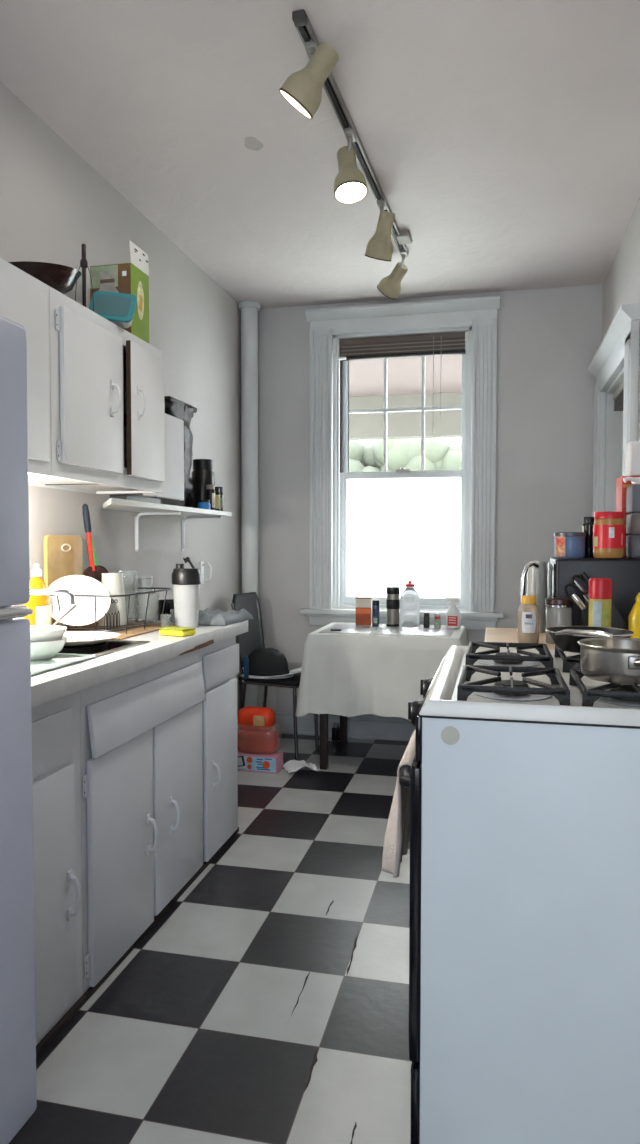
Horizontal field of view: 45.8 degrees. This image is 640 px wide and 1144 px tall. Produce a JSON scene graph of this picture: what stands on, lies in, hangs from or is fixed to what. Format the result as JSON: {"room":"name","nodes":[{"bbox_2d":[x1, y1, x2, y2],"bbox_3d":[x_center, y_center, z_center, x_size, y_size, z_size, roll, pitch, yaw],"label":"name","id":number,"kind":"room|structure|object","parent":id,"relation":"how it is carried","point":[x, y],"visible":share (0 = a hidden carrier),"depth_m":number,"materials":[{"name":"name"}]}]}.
{"room":"kitchen","nodes":[
{"label":"kitchen","id":0,"kind":"room"},
{"bbox_2d":[0,81,241,729],"bbox_3d":[-1.300,-0.268,1.543,0.150,2.810,6.720,1,2,13],"label":"wall","id":1,"kind":"structure","parent":0,"point":[53,202],"depth_m":3.42,"materials":[{"name":"paint"}]},
{"bbox_2d":[0,258,50,475],"bbox_3d":[-0.989,-0.539,1.885,0.293,0.544,0.686,1,2,13],"label":"upper cabinet","id":2,"kind":"object","parent":1,"relation":"attached to","point":[24,299],"visible":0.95,"depth_m":2.10,"materials":[{"name":"paint"}]},
{"bbox_2d":[28,286,164,493],"bbox_3d":[-0.801,-0.565,2.584,0.344,0.544,0.757,1,2,13],"label":"upper cabinet","id":3,"kind":"object","parent":1,"relation":"attached to","point":[107,402],"visible":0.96,"depth_m":2.47,"materials":[{"name":"paint"}]},
{"bbox_2d":[8,261,81,293],"bbox_3d":[-0.856,-0.879,2.287,0.260,0.106,0.261,-2,3,-38],"label":"wok","id":4,"kind":"object","parent":3,"relation":"on","point":[62,278],"visible":0.34,"depth_m":2.21,"materials":[{"name":"metal"}]},
{"bbox_2d":[75,243,93,311],"bbox_3d":[-0.765,-0.948,2.457,0.055,0.228,0.026,1,2,13],"label":"whisk","id":5,"kind":"object","parent":3,"relation":"on","point":[83,262],"visible":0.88,"depth_m":2.45,"materials":[{"name":"brown paint"}]},
{"bbox_2d":[89,291,136,327],"bbox_3d":[-0.707,-0.903,2.602,0.158,0.126,0.094,0,2,0],"label":"food container","id":6,"kind":"object","parent":3,"relation":"on","point":[118,308],"visible":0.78,"depth_m":2.58,"materials":[{"name":"plastic"}]},
{"bbox_2d":[111,320,132,327],"bbox_3d":[-0.707,-0.898,2.608,0.145,0.116,0.082,0,2,0],"label":"tub","id":7,"kind":"object","parent":6,"relation":"in","point":[121,323],"depth_m":2.59,"materials":[{"name":"plastic"}]},
{"bbox_2d":[90,240,148,342],"bbox_3d":[-0.727,-1.010,2.763,0.165,0.330,0.147,1,2,13],"label":"box","id":8,"kind":"object","parent":3,"relation":"on","point":[126,278],"visible":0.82,"depth_m":2.71,"materials":[{"name":"cardboard"}]},
{"bbox_2d":[90,265,117,288],"bbox_3d":[-0.769,-1.051,2.698,0.109,0.076,0.001,1,2,13],"label":"print","id":9,"kind":"object","parent":8,"relation":"attached to","point":[102,276],"depth_m":2.70},
{"bbox_2d":[90,263,130,332],"bbox_3d":[-0.745,-0.968,2.696,0.158,0.246,0.001,1,2,13],"label":"print","id":10,"kind":"object","parent":8,"relation":"attached to","point":[116,278],"depth_m":2.69},
{"bbox_2d":[137,281,143,319],"bbox_3d":[-0.650,-0.984,2.748,0.001,0.140,0.052,1,2,13],"label":"picture","id":11,"kind":"object","parent":8,"relation":"attached to","point":[140,284],"depth_m":2.75},
{"bbox_2d":[102,498,231,551],"bbox_3d":[-0.703,-0.184,3.267,0.239,0.195,1.240,1,2,13],"label":"wall shelf","id":12,"kind":"object","parent":1,"relation":"attached to","point":[147,508],"visible":1,"depth_m":3.28,"materials":[{"name":"white plastic"}]},
{"bbox_2d":[110,494,160,503],"bbox_3d":[-0.712,-0.280,2.937,0.070,0.022,0.290,1,2,13],"label":"tray","id":13,"kind":"object","parent":12,"relation":"on","point":[118,496],"visible":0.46,"depth_m":2.86,"materials":[{"name":"white plastic"}]},
{"bbox_2d":[143,413,183,506],"bbox_3d":[-0.662,-0.473,3.221,0.064,0.385,0.284,1,2,13],"label":"carton","id":14,"kind":"object","parent":12,"relation":"on","point":[173,486],"visible":0.61,"depth_m":3.24,"materials":[{"name":"cardboard"}]},
{"bbox_2d":[164,396,196,506],"bbox_3d":[-0.676,-0.544,3.562,0.103,0.502,0.317,1,2,13],"label":"coffee bag","id":15,"kind":"object","parent":12,"relation":"on","point":[174,407],"visible":0.34,"depth_m":3.58,"materials":[{"name":"black plastic"}]},
{"bbox_2d":[192,459,214,507],"bbox_3d":[-0.579,-0.427,3.759,0.112,0.255,0.112,1,2,13],"label":"thermos","id":16,"kind":"object","parent":12,"relation":"on","point":[202,473],"visible":0.75,"depth_m":3.71,"materials":[{"name":"black plastic"}]},
{"bbox_2d":[198,500,209,509],"bbox_3d":[-0.551,-0.318,3.602,0.060,0.048,0.060,1,2,13],"label":"tub","id":17,"kind":"object","parent":12,"relation":"on","point":[202,504],"visible":0.84,"depth_m":3.58,"materials":[{"name":"blue plastic"}]},
{"bbox_2d":[206,485,214,509],"bbox_3d":[-0.530,-0.359,3.675,0.045,0.125,0.044,1,2,13],"label":"pill bottle","id":18,"kind":"object","parent":12,"relation":"on","point":[210,489],"visible":0.81,"depth_m":3.66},
{"bbox_2d":[215,488,219,510],"bbox_3d":[-0.515,-0.357,3.739,0.049,0.115,0.048,1,2,13],"label":"pill bottle","id":19,"kind":"object","parent":12,"relation":"on","point":[217,490],"visible":0.49,"depth_m":3.72,"materials":[{"name":"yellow plastic"}]},
{"bbox_2d":[200,562,211,583],"bbox_3d":[-0.609,0.004,4.074,0.062,0.120,0.040,1,2,13],"label":"wall hook","id":20,"kind":"object","parent":1,"relation":"attached to","point":[202,564],"visible":0.92,"depth_m":4.07,"materials":[{"name":"white plastic"}]},
{"bbox_2d":[9,734,411,1143],"bbox_3d":[-0.179,1.204,1.416,2.420,0.120,6.870,1,2,13],"label":"floor","id":21,"kind":"structure","parent":0,"point":[194,1037],"depth_m":2.00,"materials":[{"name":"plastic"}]},
{"bbox_2d":[0,316,36,1143],"bbox_3d":[-0.917,0.352,1.170,0.696,1.600,0.700,1,2,13],"label":"refrigerator","id":22,"kind":"object","parent":21,"relation":"on","point":[18,1097],"visible":1,"depth_m":1.39,"materials":[{"name":"paint"}]},
{"bbox_2d":[31,691,86,1057],"bbox_3d":[-0.896,0.712,1.797,0.538,0.835,0.465,1,2,13],"label":"base cabinet","id":23,"kind":"object","parent":21,"relation":"on","point":[56,756],"visible":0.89,"depth_m":1.85,"materials":[{"name":"paint"}]},
{"bbox_2d":[80,649,205,999],"bbox_3d":[-0.746,0.689,2.420,0.550,0.835,0.813,1,2,13],"label":"base cabinet","id":24,"kind":"object","parent":21,"relation":"on","point":[141,739],"visible":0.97,"depth_m":2.24,"materials":[{"name":"paint"}]},
{"bbox_2d":[31,619,247,707],"bbox_3d":[-0.753,0.239,2.378,0.548,0.073,1.696,1,2,13],"label":"countertop","id":25,"kind":"structure","parent":24,"relation":"on","point":[51,685],"depth_m":2.12,"materials":[{"name":"laminate"}]},
{"bbox_2d":[23,564,51,625],"bbox_3d":[-0.921,0.097,2.471,0.068,0.245,0.120,1,2,13],"label":"soap bottle","id":26,"kind":"object","parent":25,"relation":"on","point":[40,605],"visible":0.66,"depth_m":2.44,"materials":[{"name":"yellow plastic"}]},
{"bbox_2d":[30,589,74,603],"bbox_3d":[-0.869,0.140,2.167,0.282,0.182,0.176,1,2,13],"label":"kitchen faucet","id":27,"kind":"object","parent":25,"relation":"on","point":[33,592],"visible":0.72,"depth_m":2.20,"materials":[{"name":"silver metal"}]},
{"bbox_2d":[31,653,94,674],"bbox_3d":[-0.789,0.236,1.935,0.260,0.006,0.380,1,2,13],"label":"glass cutting board","id":28,"kind":"object","parent":25,"relation":"on","point":[59,659],"visible":0.35,"depth_m":1.97,"materials":[{"name":"glass"}]},
{"bbox_2d":[30,636,67,660],"bbox_3d":[-0.759,0.203,2.016,0.170,0.052,0.170,1,2,13],"label":"bowl","id":29,"kind":"object","parent":28,"relation":"on","point":[39,650],"visible":0.51,"depth_m":1.97,"materials":[{"name":"ceramic"}]},
{"bbox_2d":[30,625,66,641],"bbox_3d":[-0.759,0.176,2.015,0.164,0.052,0.164,1,2,13],"label":"bowl","id":30,"kind":"object","parent":29,"relation":"on","point":[38,633],"visible":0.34,"depth_m":1.98,"materials":[{"name":"ceramic"}]},
{"bbox_2d":[44,535,82,624],"bbox_3d":[-0.925,0.027,2.746,0.019,0.320,0.230,1,2,13],"label":"cutting board","id":31,"kind":"object","parent":25,"relation":"on","point":[63,557],"visible":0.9,"depth_m":2.71,"materials":[{"name":"brown wood"}]},
{"bbox_2d":[31,640,149,675],"bbox_3d":[-0.818,0.304,2.164,0.414,0.146,0.649,1,2,13],"label":"sink","id":32,"kind":"object","parent":25,"relation":"in","point":[126,644],"visible":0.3,"depth_m":2.30,"materials":[{"name":"metal"}]},
{"bbox_2d":[58,641,107,653],"bbox_3d":[-0.763,0.294,2.338,0.214,0.145,0.214,1,2,13],"label":"sink basin","id":33,"kind":"object","parent":32,"relation":"in","point":[103,646],"visible":0.1,"depth_m":2.27,"materials":[{"name":"black metal"}]},
{"bbox_2d":[63,631,119,645],"bbox_3d":[-0.754,0.209,2.349,0.264,0.021,0.264,1,2,13],"label":"dinner plate","id":34,"kind":"object","parent":32,"relation":"on","point":[75,638],"visible":0.53,"depth_m":2.41,"materials":[{"name":"ceramic"}]},
{"bbox_2d":[108,642,132,646],"bbox_3d":[-0.798,0.305,2.160,0.312,0.144,0.585,1,2,13],"label":"basin","id":35,"kind":"object","parent":32,"relation":"in","point":[125,644],"depth_m":2.42,"materials":[{"name":"metal"}]},
{"bbox_2d":[65,622,174,639],"bbox_3d":[-0.760,0.209,2.746,0.330,0.007,0.470,1,2,13],"label":"mat","id":36,"kind":"object","parent":25,"relation":"on","point":[132,632],"visible":0.26,"depth_m":2.73,"materials":[{"name":"wood"}]},
{"bbox_2d":[49,587,171,633],"bbox_3d":[-0.760,0.136,2.743,0.316,0.137,0.456,1,2,13],"label":"dish rack","id":37,"kind":"object","parent":36,"relation":"on","point":[104,629],"visible":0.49,"depth_m":2.59,"materials":[{"name":"metal"}]},
{"bbox_2d":[47,575,109,625],"bbox_3d":[-0.826,0.095,2.581,0.197,0.164,0.171,1,2,13],"label":"salad plate","id":38,"kind":"object","parent":37,"relation":"in","point":[83,614],"visible":0.8,"depth_m":2.59,"materials":[{"name":"ceramic"}]},
{"bbox_2d":[82,504,104,582],"bbox_3d":[-0.847,-0.058,2.850,0.025,0.394,0.107,2,3,44],"label":"spatula","id":39,"kind":"object","parent":37,"relation":"in","point":[93,571],"visible":0.46,"depth_m":2.83,"materials":[{"name":"plastic"}]},
{"bbox_2d":[91,534,108,572],"bbox_3d":[-0.857,-0.008,2.952,0.016,0.294,0.116,2,3,44],"label":"spatula","id":40,"kind":"object","parent":37,"relation":"in","point":[94,554],"visible":0.23,"depth_m":2.93,"materials":[{"name":"plastic"}]},
{"bbox_2d":[98,573,126,625],"bbox_3d":[-0.737,0.094,2.695,0.100,0.184,0.100,1,2,13],"label":"pint glass","id":41,"kind":"object","parent":37,"relation":"in","point":[113,582],"visible":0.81,"depth_m":2.66,"materials":[{"name":"white"}]},
{"bbox_2d":[119,570,137,619],"bbox_3d":[-0.734,0.086,2.899,0.078,0.185,0.078,1,2,13],"label":"water glass","id":42,"kind":"object","parent":37,"relation":"in","point":[129,576],"visible":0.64,"depth_m":2.87,"materials":[{"name":"clear"}]},
{"bbox_2d":[136,593,158,621],"bbox_3d":[-0.643,0.132,2.829,0.086,0.100,0.086,1,2,13],"label":"glass","id":43,"kind":"object","parent":37,"relation":"in","point":[141,599],"visible":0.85,"depth_m":2.80,"materials":[{"name":"white"}]},
{"bbox_2d":[135,576,153,622],"bbox_3d":[-0.690,0.111,2.982,0.074,0.185,0.074,1,2,13],"label":"water glass","id":44,"kind":"object","parent":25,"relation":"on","point":[143,582],"visible":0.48,"depth_m":2.95,"materials":[{"name":"white"}]},
{"bbox_2d":[160,614,170,627],"bbox_3d":[-0.567,0.184,2.782,0.038,0.055,0.038,1,2,13],"label":"shot glass","id":45,"kind":"object","parent":25,"relation":"on","point":[165,618],"visible":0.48,"depth_m":2.77,"materials":[{"name":"white"}]},
{"bbox_2d":[158,599,173,621],"bbox_3d":[-0.617,0.157,3.091,0.082,0.085,0.099,-2,3,-43],"label":"mug","id":46,"kind":"object","parent":25,"relation":"on","point":[169,603],"visible":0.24,"depth_m":3.06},
{"bbox_2d":[159,626,195,635],"bbox_3d":[-0.492,0.204,2.617,0.110,0.024,0.070,1,2,31],"label":"sponge","id":47,"kind":"object","parent":25,"relation":"on","point":[171,630],"visible":1,"depth_m":2.59,"materials":[{"name":"yellow"}]},
{"bbox_2d":[172,557,200,627],"bbox_3d":[-0.502,0.076,2.850,0.110,0.266,0.110,1,2,13],"label":"shaker bottle","id":48,"kind":"object","parent":25,"relation":"on","point":[186,582],"visible":0.94,"depth_m":2.81,"materials":[{"name":"plastic"}]},
{"bbox_2d":[173,584,199,627],"bbox_3d":[-0.502,0.124,2.852,0.100,0.170,0.100,1,2,13],"label":"cup","id":49,"kind":"object","parent":48,"relation":"on","point":[186,596],"depth_m":2.81,"materials":[{"name":"plastic"}]},
{"bbox_2d":[198,608,253,625],"bbox_3d":[-0.422,0.176,3.051,0.226,0.047,0.290,1,2,19],"label":"dish towel","id":50,"kind":"object","parent":25,"relation":"on","point":[217,617],"visible":0.8,"depth_m":2.99,"materials":[{"name":"grey fabric"}]},
{"bbox_2d":[200,636,238,869],"bbox_3d":[-0.610,0.667,3.007,0.550,0.835,0.390,1,2,13],"label":"base cabinet","id":51,"kind":"object","parent":21,"relation":"on","point":[220,660],"visible":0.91,"depth_m":2.91,"materials":[{"name":"paint"}]},
{"bbox_2d":[238,301,259,706],"bbox_3d":[-0.433,-0.307,4.679,0.144,2.658,0.144,1,2,13],"label":"pipe","id":52,"kind":"object","parent":21,"relation":"on","point":[249,309],"visible":0.62,"depth_m":4.62,"materials":[{"name":"metal"}]},
{"bbox_2d":[237,750,282,773],"bbox_3d":[-0.331,1.003,4.019,0.250,0.088,0.113,1,2,16],"label":"snack box","id":53,"kind":"object","parent":21,"relation":"on","point":[272,763],"visible":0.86,"depth_m":3.97,"materials":[{"name":"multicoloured cardboard"}]},
{"bbox_2d":[237,706,278,753],"bbox_3d":[-0.338,0.840,4.043,0.288,0.235,0.170,1,2,13],"label":"food container","id":54,"kind":"object","parent":53,"relation":"on","point":[256,734],"visible":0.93,"depth_m":3.98,"materials":[{"name":"red"}]},
{"bbox_2d":[237,728,278,753],"bbox_3d":[-0.335,0.894,4.044,0.231,0.125,0.142,1,2,13],"label":"tub","id":55,"kind":"object","parent":54,"relation":"in","point":[249,740],"depth_m":3.98,"materials":[{"name":"plastic"}]},
{"bbox_2d":[246,757,269,768],"bbox_3d":[-0.323,1.001,3.959,0.131,0.066,0.001,1,2,16],"label":"print","id":56,"kind":"object","parent":53,"relation":"attached to","point":[265,764],"depth_m":3.95},
{"bbox_2d":[231,592,318,760],"bbox_3d":[-0.271,0.581,4.256,0.465,0.908,0.427,1,2,25],"label":"dining chair","id":57,"kind":"object","parent":21,"relation":"on","point":[253,639],"depth_m":4.24,"materials":[{"name":"black plastic"}]},
{"bbox_2d":[244,656,248,678],"bbox_3d":[-0.406,0.525,4.175,0.028,0.125,0.028,1,2,13],"label":"bottle","id":58,"kind":"object","parent":57,"relation":"on","point":[246,660],"visible":1,"depth_m":4.16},
{"bbox_2d":[283,760,317,772],"bbox_3d":[-0.106,1.024,4.016,0.161,0.036,0.150,-1,2,-16],"label":"crumpled paper","id":59,"kind":"object","parent":21,"relation":"on","point":[292,765],"visible":0.98,"depth_m":4.02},
{"bbox_2d":[304,1049,317,1091],"bbox_3d":[-0.019,1.132,1.725,0.013,0.001,0.150,1,2,13],"label":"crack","id":60,"kind":"structure","parent":21,"relation":"on","point":[315,1060],"depth_m":1.73,"materials":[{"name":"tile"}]},
{"bbox_2d":[320,714,346,769],"bbox_3d":[0.387,0.682,4.203,0.750,0.718,0.590,1,2,13],"label":"kitchen table","id":61,"kind":"object","parent":21,"relation":"on","point":[323,717],"visible":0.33,"depth_m":4.01,"materials":[{"name":"brown wood"}]},
{"bbox_2d":[296,622,468,720],"bbox_3d":[0.381,0.554,4.172,0.939,0.474,0.701,1,2,13],"label":"tablecloth","id":62,"kind":"object","parent":61,"relation":"on","point":[354,670],"visible":0.73,"depth_m":3.90,"materials":[{"name":"white fabric"}]},
{"bbox_2d":[355,597,371,625],"bbox_3d":[0.252,0.227,4.377,0.094,0.162,0.054,0,2,7],"label":"carton","id":63,"kind":"object","parent":62,"relation":"on","point":[363,604],"visible":1,"depth_m":4.35,"materials":[{"name":"cardboard"}]},
{"bbox_2d":[356,607,370,624],"bbox_3d":[0.249,0.255,4.352,0.088,0.101,0.001,0,2,7],"label":"print","id":64,"kind":"object","parent":63,"relation":"attached to","point":[363,614],"depth_m":4.35},
{"bbox_2d":[372,600,379,626],"bbox_3d":[0.319,0.235,4.325,0.042,0.150,0.043,1,2,13],"label":"spray can","id":65,"kind":"object","parent":62,"relation":"on","point":[375,608],"visible":1,"depth_m":4.31,"materials":[{"name":"blue metal"}]},
{"bbox_2d":[386,586,399,626],"bbox_3d":[0.418,0.196,4.337,0.078,0.228,0.078,1,2,13],"label":"travel mug","id":66,"kind":"object","parent":62,"relation":"on","point":[392,601],"visible":1,"depth_m":4.31,"materials":[{"name":"metal"}]},
{"bbox_2d":[400,580,419,627],"bbox_3d":[0.512,0.179,4.315,0.110,0.263,0.110,1,2,13],"label":"water jug","id":67,"kind":"object","parent":62,"relation":"on","point":[409,598],"visible":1,"depth_m":4.27,"materials":[{"name":"clear plastic"}]},
{"bbox_2d":[424,612,429,627],"bbox_3d":[0.600,0.270,4.261,0.034,0.085,0.035,1,2,13],"label":"spice jar","id":68,"kind":"object","parent":62,"relation":"on","point":[426,614],"visible":1,"depth_m":4.25,"materials":[{"name":"black plastic"}]},
{"bbox_2d":[434,613,440,627],"bbox_3d":[0.658,0.272,4.248,0.038,0.082,0.039,1,2,13],"label":"spice jar","id":69,"kind":"object","parent":62,"relation":"on","point":[437,616],"visible":1,"depth_m":4.23,"materials":[{"name":"clear glass"}]},
{"bbox_2d":[444,598,460,628],"bbox_3d":[0.739,0.229,4.239,0.097,0.170,0.053,1,2,24],"label":"spray bottle","id":70,"kind":"object","parent":62,"relation":"on","point":[453,616],"visible":1,"depth_m":4.22,"materials":[{"name":"white plastic"}]},
{"bbox_2d":[332,723,339,740],"bbox_3d":[0.097,0.975,4.625,0.052,0.100,0.052,1,2,13],"label":"bottle","id":71,"kind":"object","parent":21,"relation":"on","point":[335,730],"visible":0.98,"depth_m":4.61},
{"bbox_2d":[399,641,639,1143],"bbox_3d":[0.565,0.634,1.685,0.720,1.000,0.768,1,2,13],"label":"gas stove","id":72,"kind":"object","parent":21,"relation":"on","point":[522,778],"visible":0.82,"depth_m":1.34,"materials":[{"name":"metal"}]},
{"bbox_2d":[382,731,414,877],"bbox_3d":[0.193,0.528,1.693,0.084,0.294,0.345,1,2,13],"label":"oven towel","id":73,"kind":"object","parent":72,"relation":"hanging from","point":[397,834],"visible":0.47,"depth_m":1.57,"materials":[{"name":"fabric"}]},
{"bbox_2d":[399,757,421,1061],"bbox_3d":[0.242,0.619,1.759,0.056,0.555,0.744,1,2,13],"label":"door","id":74,"kind":"structure","parent":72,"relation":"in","point":[410,777],"depth_m":1.39,"materials":[{"name":"black metal"}]},
{"bbox_2d":[477,660,539,666],"bbox_3d":[0.468,0.223,1.887,0.156,0.003,0.156,1,2,13],"label":"burner","id":75,"kind":"object","parent":72,"relation":"on","point":[479,662],"depth_m":1.85,"materials":[{"name":"metal"}]},
{"bbox_2d":[473,685,551,700],"bbox_3d":[0.378,0.238,1.498,0.156,0.003,0.156,1,2,13],"label":"burner","id":76,"kind":"object","parent":72,"relation":"on","point":[477,696],"depth_m":1.45,"materials":[{"name":"metal"}]},
{"bbox_2d":[419,646,639,725],"bbox_3d":[0.591,0.234,1.664,0.668,0.027,0.768,1,2,13],"label":"cooktop","id":77,"kind":"object","parent":72,"relation":"in","point":[444,702],"depth_m":1.40,"materials":[{"name":"white metal"}]},
{"bbox_2d":[546,626,633,652],"bbox_3d":[0.639,0.157,1.780,0.202,0.069,0.319,1,2,13],"label":"frying pan","id":78,"kind":"object","parent":72,"relation":"on","point":[566,638],"visible":0.77,"depth_m":1.79,"materials":[{"name":"silver metal"}]},
{"bbox_2d":[578,637,639,684],"bbox_3d":[0.624,0.157,1.416,0.182,0.094,0.287,-2,3,-41],"label":"saucepan","id":79,"kind":"object","parent":72,"relation":"on","point":[604,659],"visible":1,"depth_m":1.40,"materials":[{"name":"metal"}]},
{"bbox_2d":[596,690,639,706],"bbox_3d":[0.592,0.240,1.448,0.156,0.003,0.156,1,2,13],"label":"burner","id":80,"kind":"object","parent":72,"relation":"on","point":[601,702],"depth_m":1.41,"materials":[{"name":"metal"}]},
{"bbox_2d":[485,628,554,648],"bbox_3d":[0.817,0.651,2.348,0.607,0.878,0.630,1,2,13],"label":"base cabinet","id":81,"kind":"object","parent":21,"relation":"on","point":[509,635],"visible":0.12,"depth_m":2.44,"materials":[{"name":"paint"}]},
{"bbox_2d":[517,595,539,642],"bbox_3d":[0.622,0.143,2.264,0.064,0.143,0.053,1,2,13],"label":"bottle","id":82,"kind":"object","parent":81,"relation":"on","point":[528,613],"visible":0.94,"depth_m":2.24,"materials":[{"name":"plastic"}]},
{"bbox_2d":[520,560,546,631],"bbox_3d":[0.728,0.082,2.565,0.072,0.242,0.118,1,2,31],"label":"pitcher","id":83,"kind":"object","parent":81,"relation":"on","point":[537,571],"visible":0.65,"depth_m":2.55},
{"bbox_2d":[545,598,572,643],"bbox_3d":[0.718,0.146,2.279,0.080,0.135,0.080,1,2,13],"label":"glass canister","id":84,"kind":"object","parent":81,"relation":"on","point":[558,610],"visible":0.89,"depth_m":2.25,"materials":[{"name":"clear glass"}]},
{"bbox_2d":[548,557,639,625],"bbox_3d":[0.949,0.081,2.446,0.396,0.254,0.285,1,2,13],"label":"microwave oven","id":85,"kind":"object","parent":81,"relation":"on","point":[624,572],"visible":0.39,"depth_m":2.32,"materials":[{"name":"black metal"}]},
{"bbox_2d":[554,532,585,557],"bbox_3d":[0.793,-0.086,2.407,0.097,0.080,0.097,1,2,13],"label":"tin","id":86,"kind":"object","parent":85,"relation":"on","point":[567,544],"visible":1,"depth_m":2.37,"materials":[{"name":"blue metal"}]},
{"bbox_2d":[582,517,594,557],"bbox_3d":[0.864,-0.112,2.436,0.043,0.130,0.042,1,2,13],"label":"vinegar bottle","id":87,"kind":"object","parent":85,"relation":"on","point":[587,527],"visible":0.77,"depth_m":2.42,"materials":[{"name":"black glass"}]},
{"bbox_2d":[593,512,624,557],"bbox_3d":[0.896,-0.115,2.350,0.094,0.142,0.093,1,2,13],"label":"jar","id":88,"kind":"object","parent":85,"relation":"on","point":[608,527],"visible":0.99,"depth_m":2.31,"materials":[{"name":"red plastic"}]},
{"bbox_2d":[616,476,639,556],"bbox_3d":[1.057,-0.179,2.477,0.155,0.262,0.101,0,2,10],"label":"box","id":89,"kind":"object","parent":85,"relation":"on","point":[621,487],"visible":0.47,"depth_m":2.44,"materials":[{"name":"cardboard"}]},
{"bbox_2d":[625,441,639,475],"bbox_3d":[1.074,-0.365,2.465,0.140,0.110,0.100,1,2,13],"label":"tub","id":90,"kind":"object","parent":89,"relation":"on","point":[632,450],"visible":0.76,"depth_m":2.43,"materials":[{"name":"plastic"}]},
{"bbox_2d":[626,535,639,557],"bbox_3d":[1.038,-0.079,2.360,0.147,0.071,0.111,1,2,13],"label":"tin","id":91,"kind":"object","parent":85,"relation":"on","point":[632,541],"visible":0.99,"depth_m":2.32,"materials":[{"name":"metal"}]},
{"bbox_2d":[626,513,639,534],"bbox_3d":[1.038,-0.150,2.358,0.147,0.067,0.111,1,2,13],"label":"packet","id":92,"kind":"object","parent":91,"relation":"on","point":[632,519],"visible":1,"depth_m":2.32,"materials":[{"name":"paper"}]},
{"bbox_2d":[626,485,639,512],"bbox_3d":[1.038,-0.227,2.355,0.147,0.084,0.111,1,2,13],"label":"packet","id":93,"kind":"object","parent":92,"relation":"on","point":[633,492],"visible":1,"depth_m":2.32,"materials":[{"name":"paper"}]},
{"bbox_2d":[623,477,639,484],"bbox_3d":[1.017,-0.280,2.332,0.174,0.022,0.116,1,2,13],"label":"scoop","id":94,"kind":"object","parent":93,"relation":"on","point":[635,481],"visible":0.98,"depth_m":2.31,"materials":[{"name":"plastic"}]},
{"bbox_2d":[588,578,611,626],"bbox_3d":[0.773,0.118,2.095,0.061,0.204,0.061,1,2,13],"label":"can","id":95,"kind":"object","parent":81,"relation":"on","point":[600,589],"visible":0.79,"depth_m":2.07,"materials":[{"name":"red plastic"}]},
{"bbox_2d":[579,603,627,629],"bbox_3d":[0.833,0.138,2.221,0.135,0.155,0.090,1,2,13],"label":"knife block","id":96,"kind":"object","parent":81,"relation":"on","point":[617,621],"visible":0.24,"depth_m":2.17,"materials":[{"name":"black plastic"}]},
{"bbox_2d":[564,575,588,604],"bbox_3d":[0.757,0.053,2.230,0.078,0.089,0.048,1,2,13],"label":"scissors","id":97,"kind":"object","parent":96,"relation":"in","point":[582,594],"visible":0.94,"depth_m":2.22,"materials":[{"name":"black plastic"}]},
{"bbox_2d":[571,593,585,609],"bbox_3d":[0.754,0.087,2.207,0.046,0.052,0.019,1,2,13],"label":"kitchen knife","id":98,"kind":"object","parent":96,"relation":"in","point":[576,598],"visible":1,"depth_m":2.20,"materials":[{"name":"silver metal"}]},
{"bbox_2d":[628,593,639,637],"bbox_3d":[0.876,0.138,2.072,0.060,0.166,0.060,1,2,13],"label":"bottle","id":99,"kind":"object","parent":81,"relation":"on","point":[634,616],"visible":0.68,"depth_m":2.06,"materials":[{"name":"plastic"}]},
{"bbox_2d":[0,0,639,308],"bbox_3d":[-0.193,-1.586,1.239,2.420,0.150,6.720,1,2,13],"label":"ceiling","id":100,"kind":"structure","parent":0,"point":[503,135],"depth_m":2.66,"materials":[{"name":"paint"}]},
{"bbox_2d":[244,137,263,150],"bbox_3d":[-0.245,-1.568,2.775,0.071,0.001,0.100,1,2,13],"label":"trim","id":101,"kind":"structure","parent":100,"relation":"attached to","point":[251,143],"depth_m":2.78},
{"bbox_2d":[279,9,412,299],"bbox_3d":[0.187,-1.452,3.022,0.226,0.251,1.946,1,2,13],"label":"track light","id":102,"kind":"object","parent":100,"relation":"attached to","point":[302,89],"visible":1,"depth_m":2.66,"materials":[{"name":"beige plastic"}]},
{"bbox_2d":[258,284,602,718],"bbox_3d":[0.593,-0.383,4.696,2.420,2.810,0.280,1,2,13],"label":"wall","id":103,"kind":"structure","parent":0,"point":[548,339],"depth_m":4.43,"materials":[{"name":"paint"}]},
{"bbox_2d":[276,687,318,714],"bbox_3d":[-0.142,0.774,4.762,0.280,0.230,0.006,1,2,13],"label":"trim","id":104,"kind":"structure","parent":103,"relation":"attached to","point":[284,696],"depth_m":4.78,"materials":[{"name":"paint"}]},
{"bbox_2d":[273,712,414,740],"bbox_3d":[0.558,0.961,4.597,2.120,0.130,0.026,1,2,13],"label":"baseboard","id":105,"kind":"structure","parent":103,"relation":"attached to","point":[357,727],"depth_m":4.67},
{"bbox_2d":[299,296,502,629],"bbox_3d":[0.506,-0.630,4.663,1.220,1.925,0.345,1,2,13],"label":"window","id":106,"kind":"structure","parent":103,"relation":"in","point":[401,491],"depth_m":4.65,"materials":[{"name":"paint"}]},
{"bbox_2d":[338,332,468,416],"bbox_3d":[0.498,-1.115,4.588,0.785,0.620,0.060,1,2,13],"label":"blind","id":107,"kind":"object","parent":106,"relation":"attached to","point":[453,343],"visible":1,"depth_m":4.56,"materials":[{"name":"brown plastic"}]},
{"bbox_2d":[602,196,639,511],"bbox_3d":[0.975,-0.246,1.018,0.280,2.810,6.720,1,2,13],"label":"wall","id":108,"kind":"structure","parent":0,"point":[621,285],"depth_m":3.51,"materials":[{"name":"paint"}]},
{"bbox_2d":[588,303,639,516],"bbox_3d":[1.542,-0.488,3.698,0.325,1.295,1.190,1,2,13],"label":"window","id":109,"kind":"structure","parent":108,"relation":"in","point":[618,350],"depth_m":3.94,"materials":[{"name":"paint"}]},
{"bbox_2d":[613,381,623,410],"bbox_3d":[1.516,-0.894,3.694,0.060,0.093,0.740,1,2,13],"label":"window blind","id":110,"kind":"object","parent":109,"relation":"attached to","point":[618,396],"visible":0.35,"depth_m":3.90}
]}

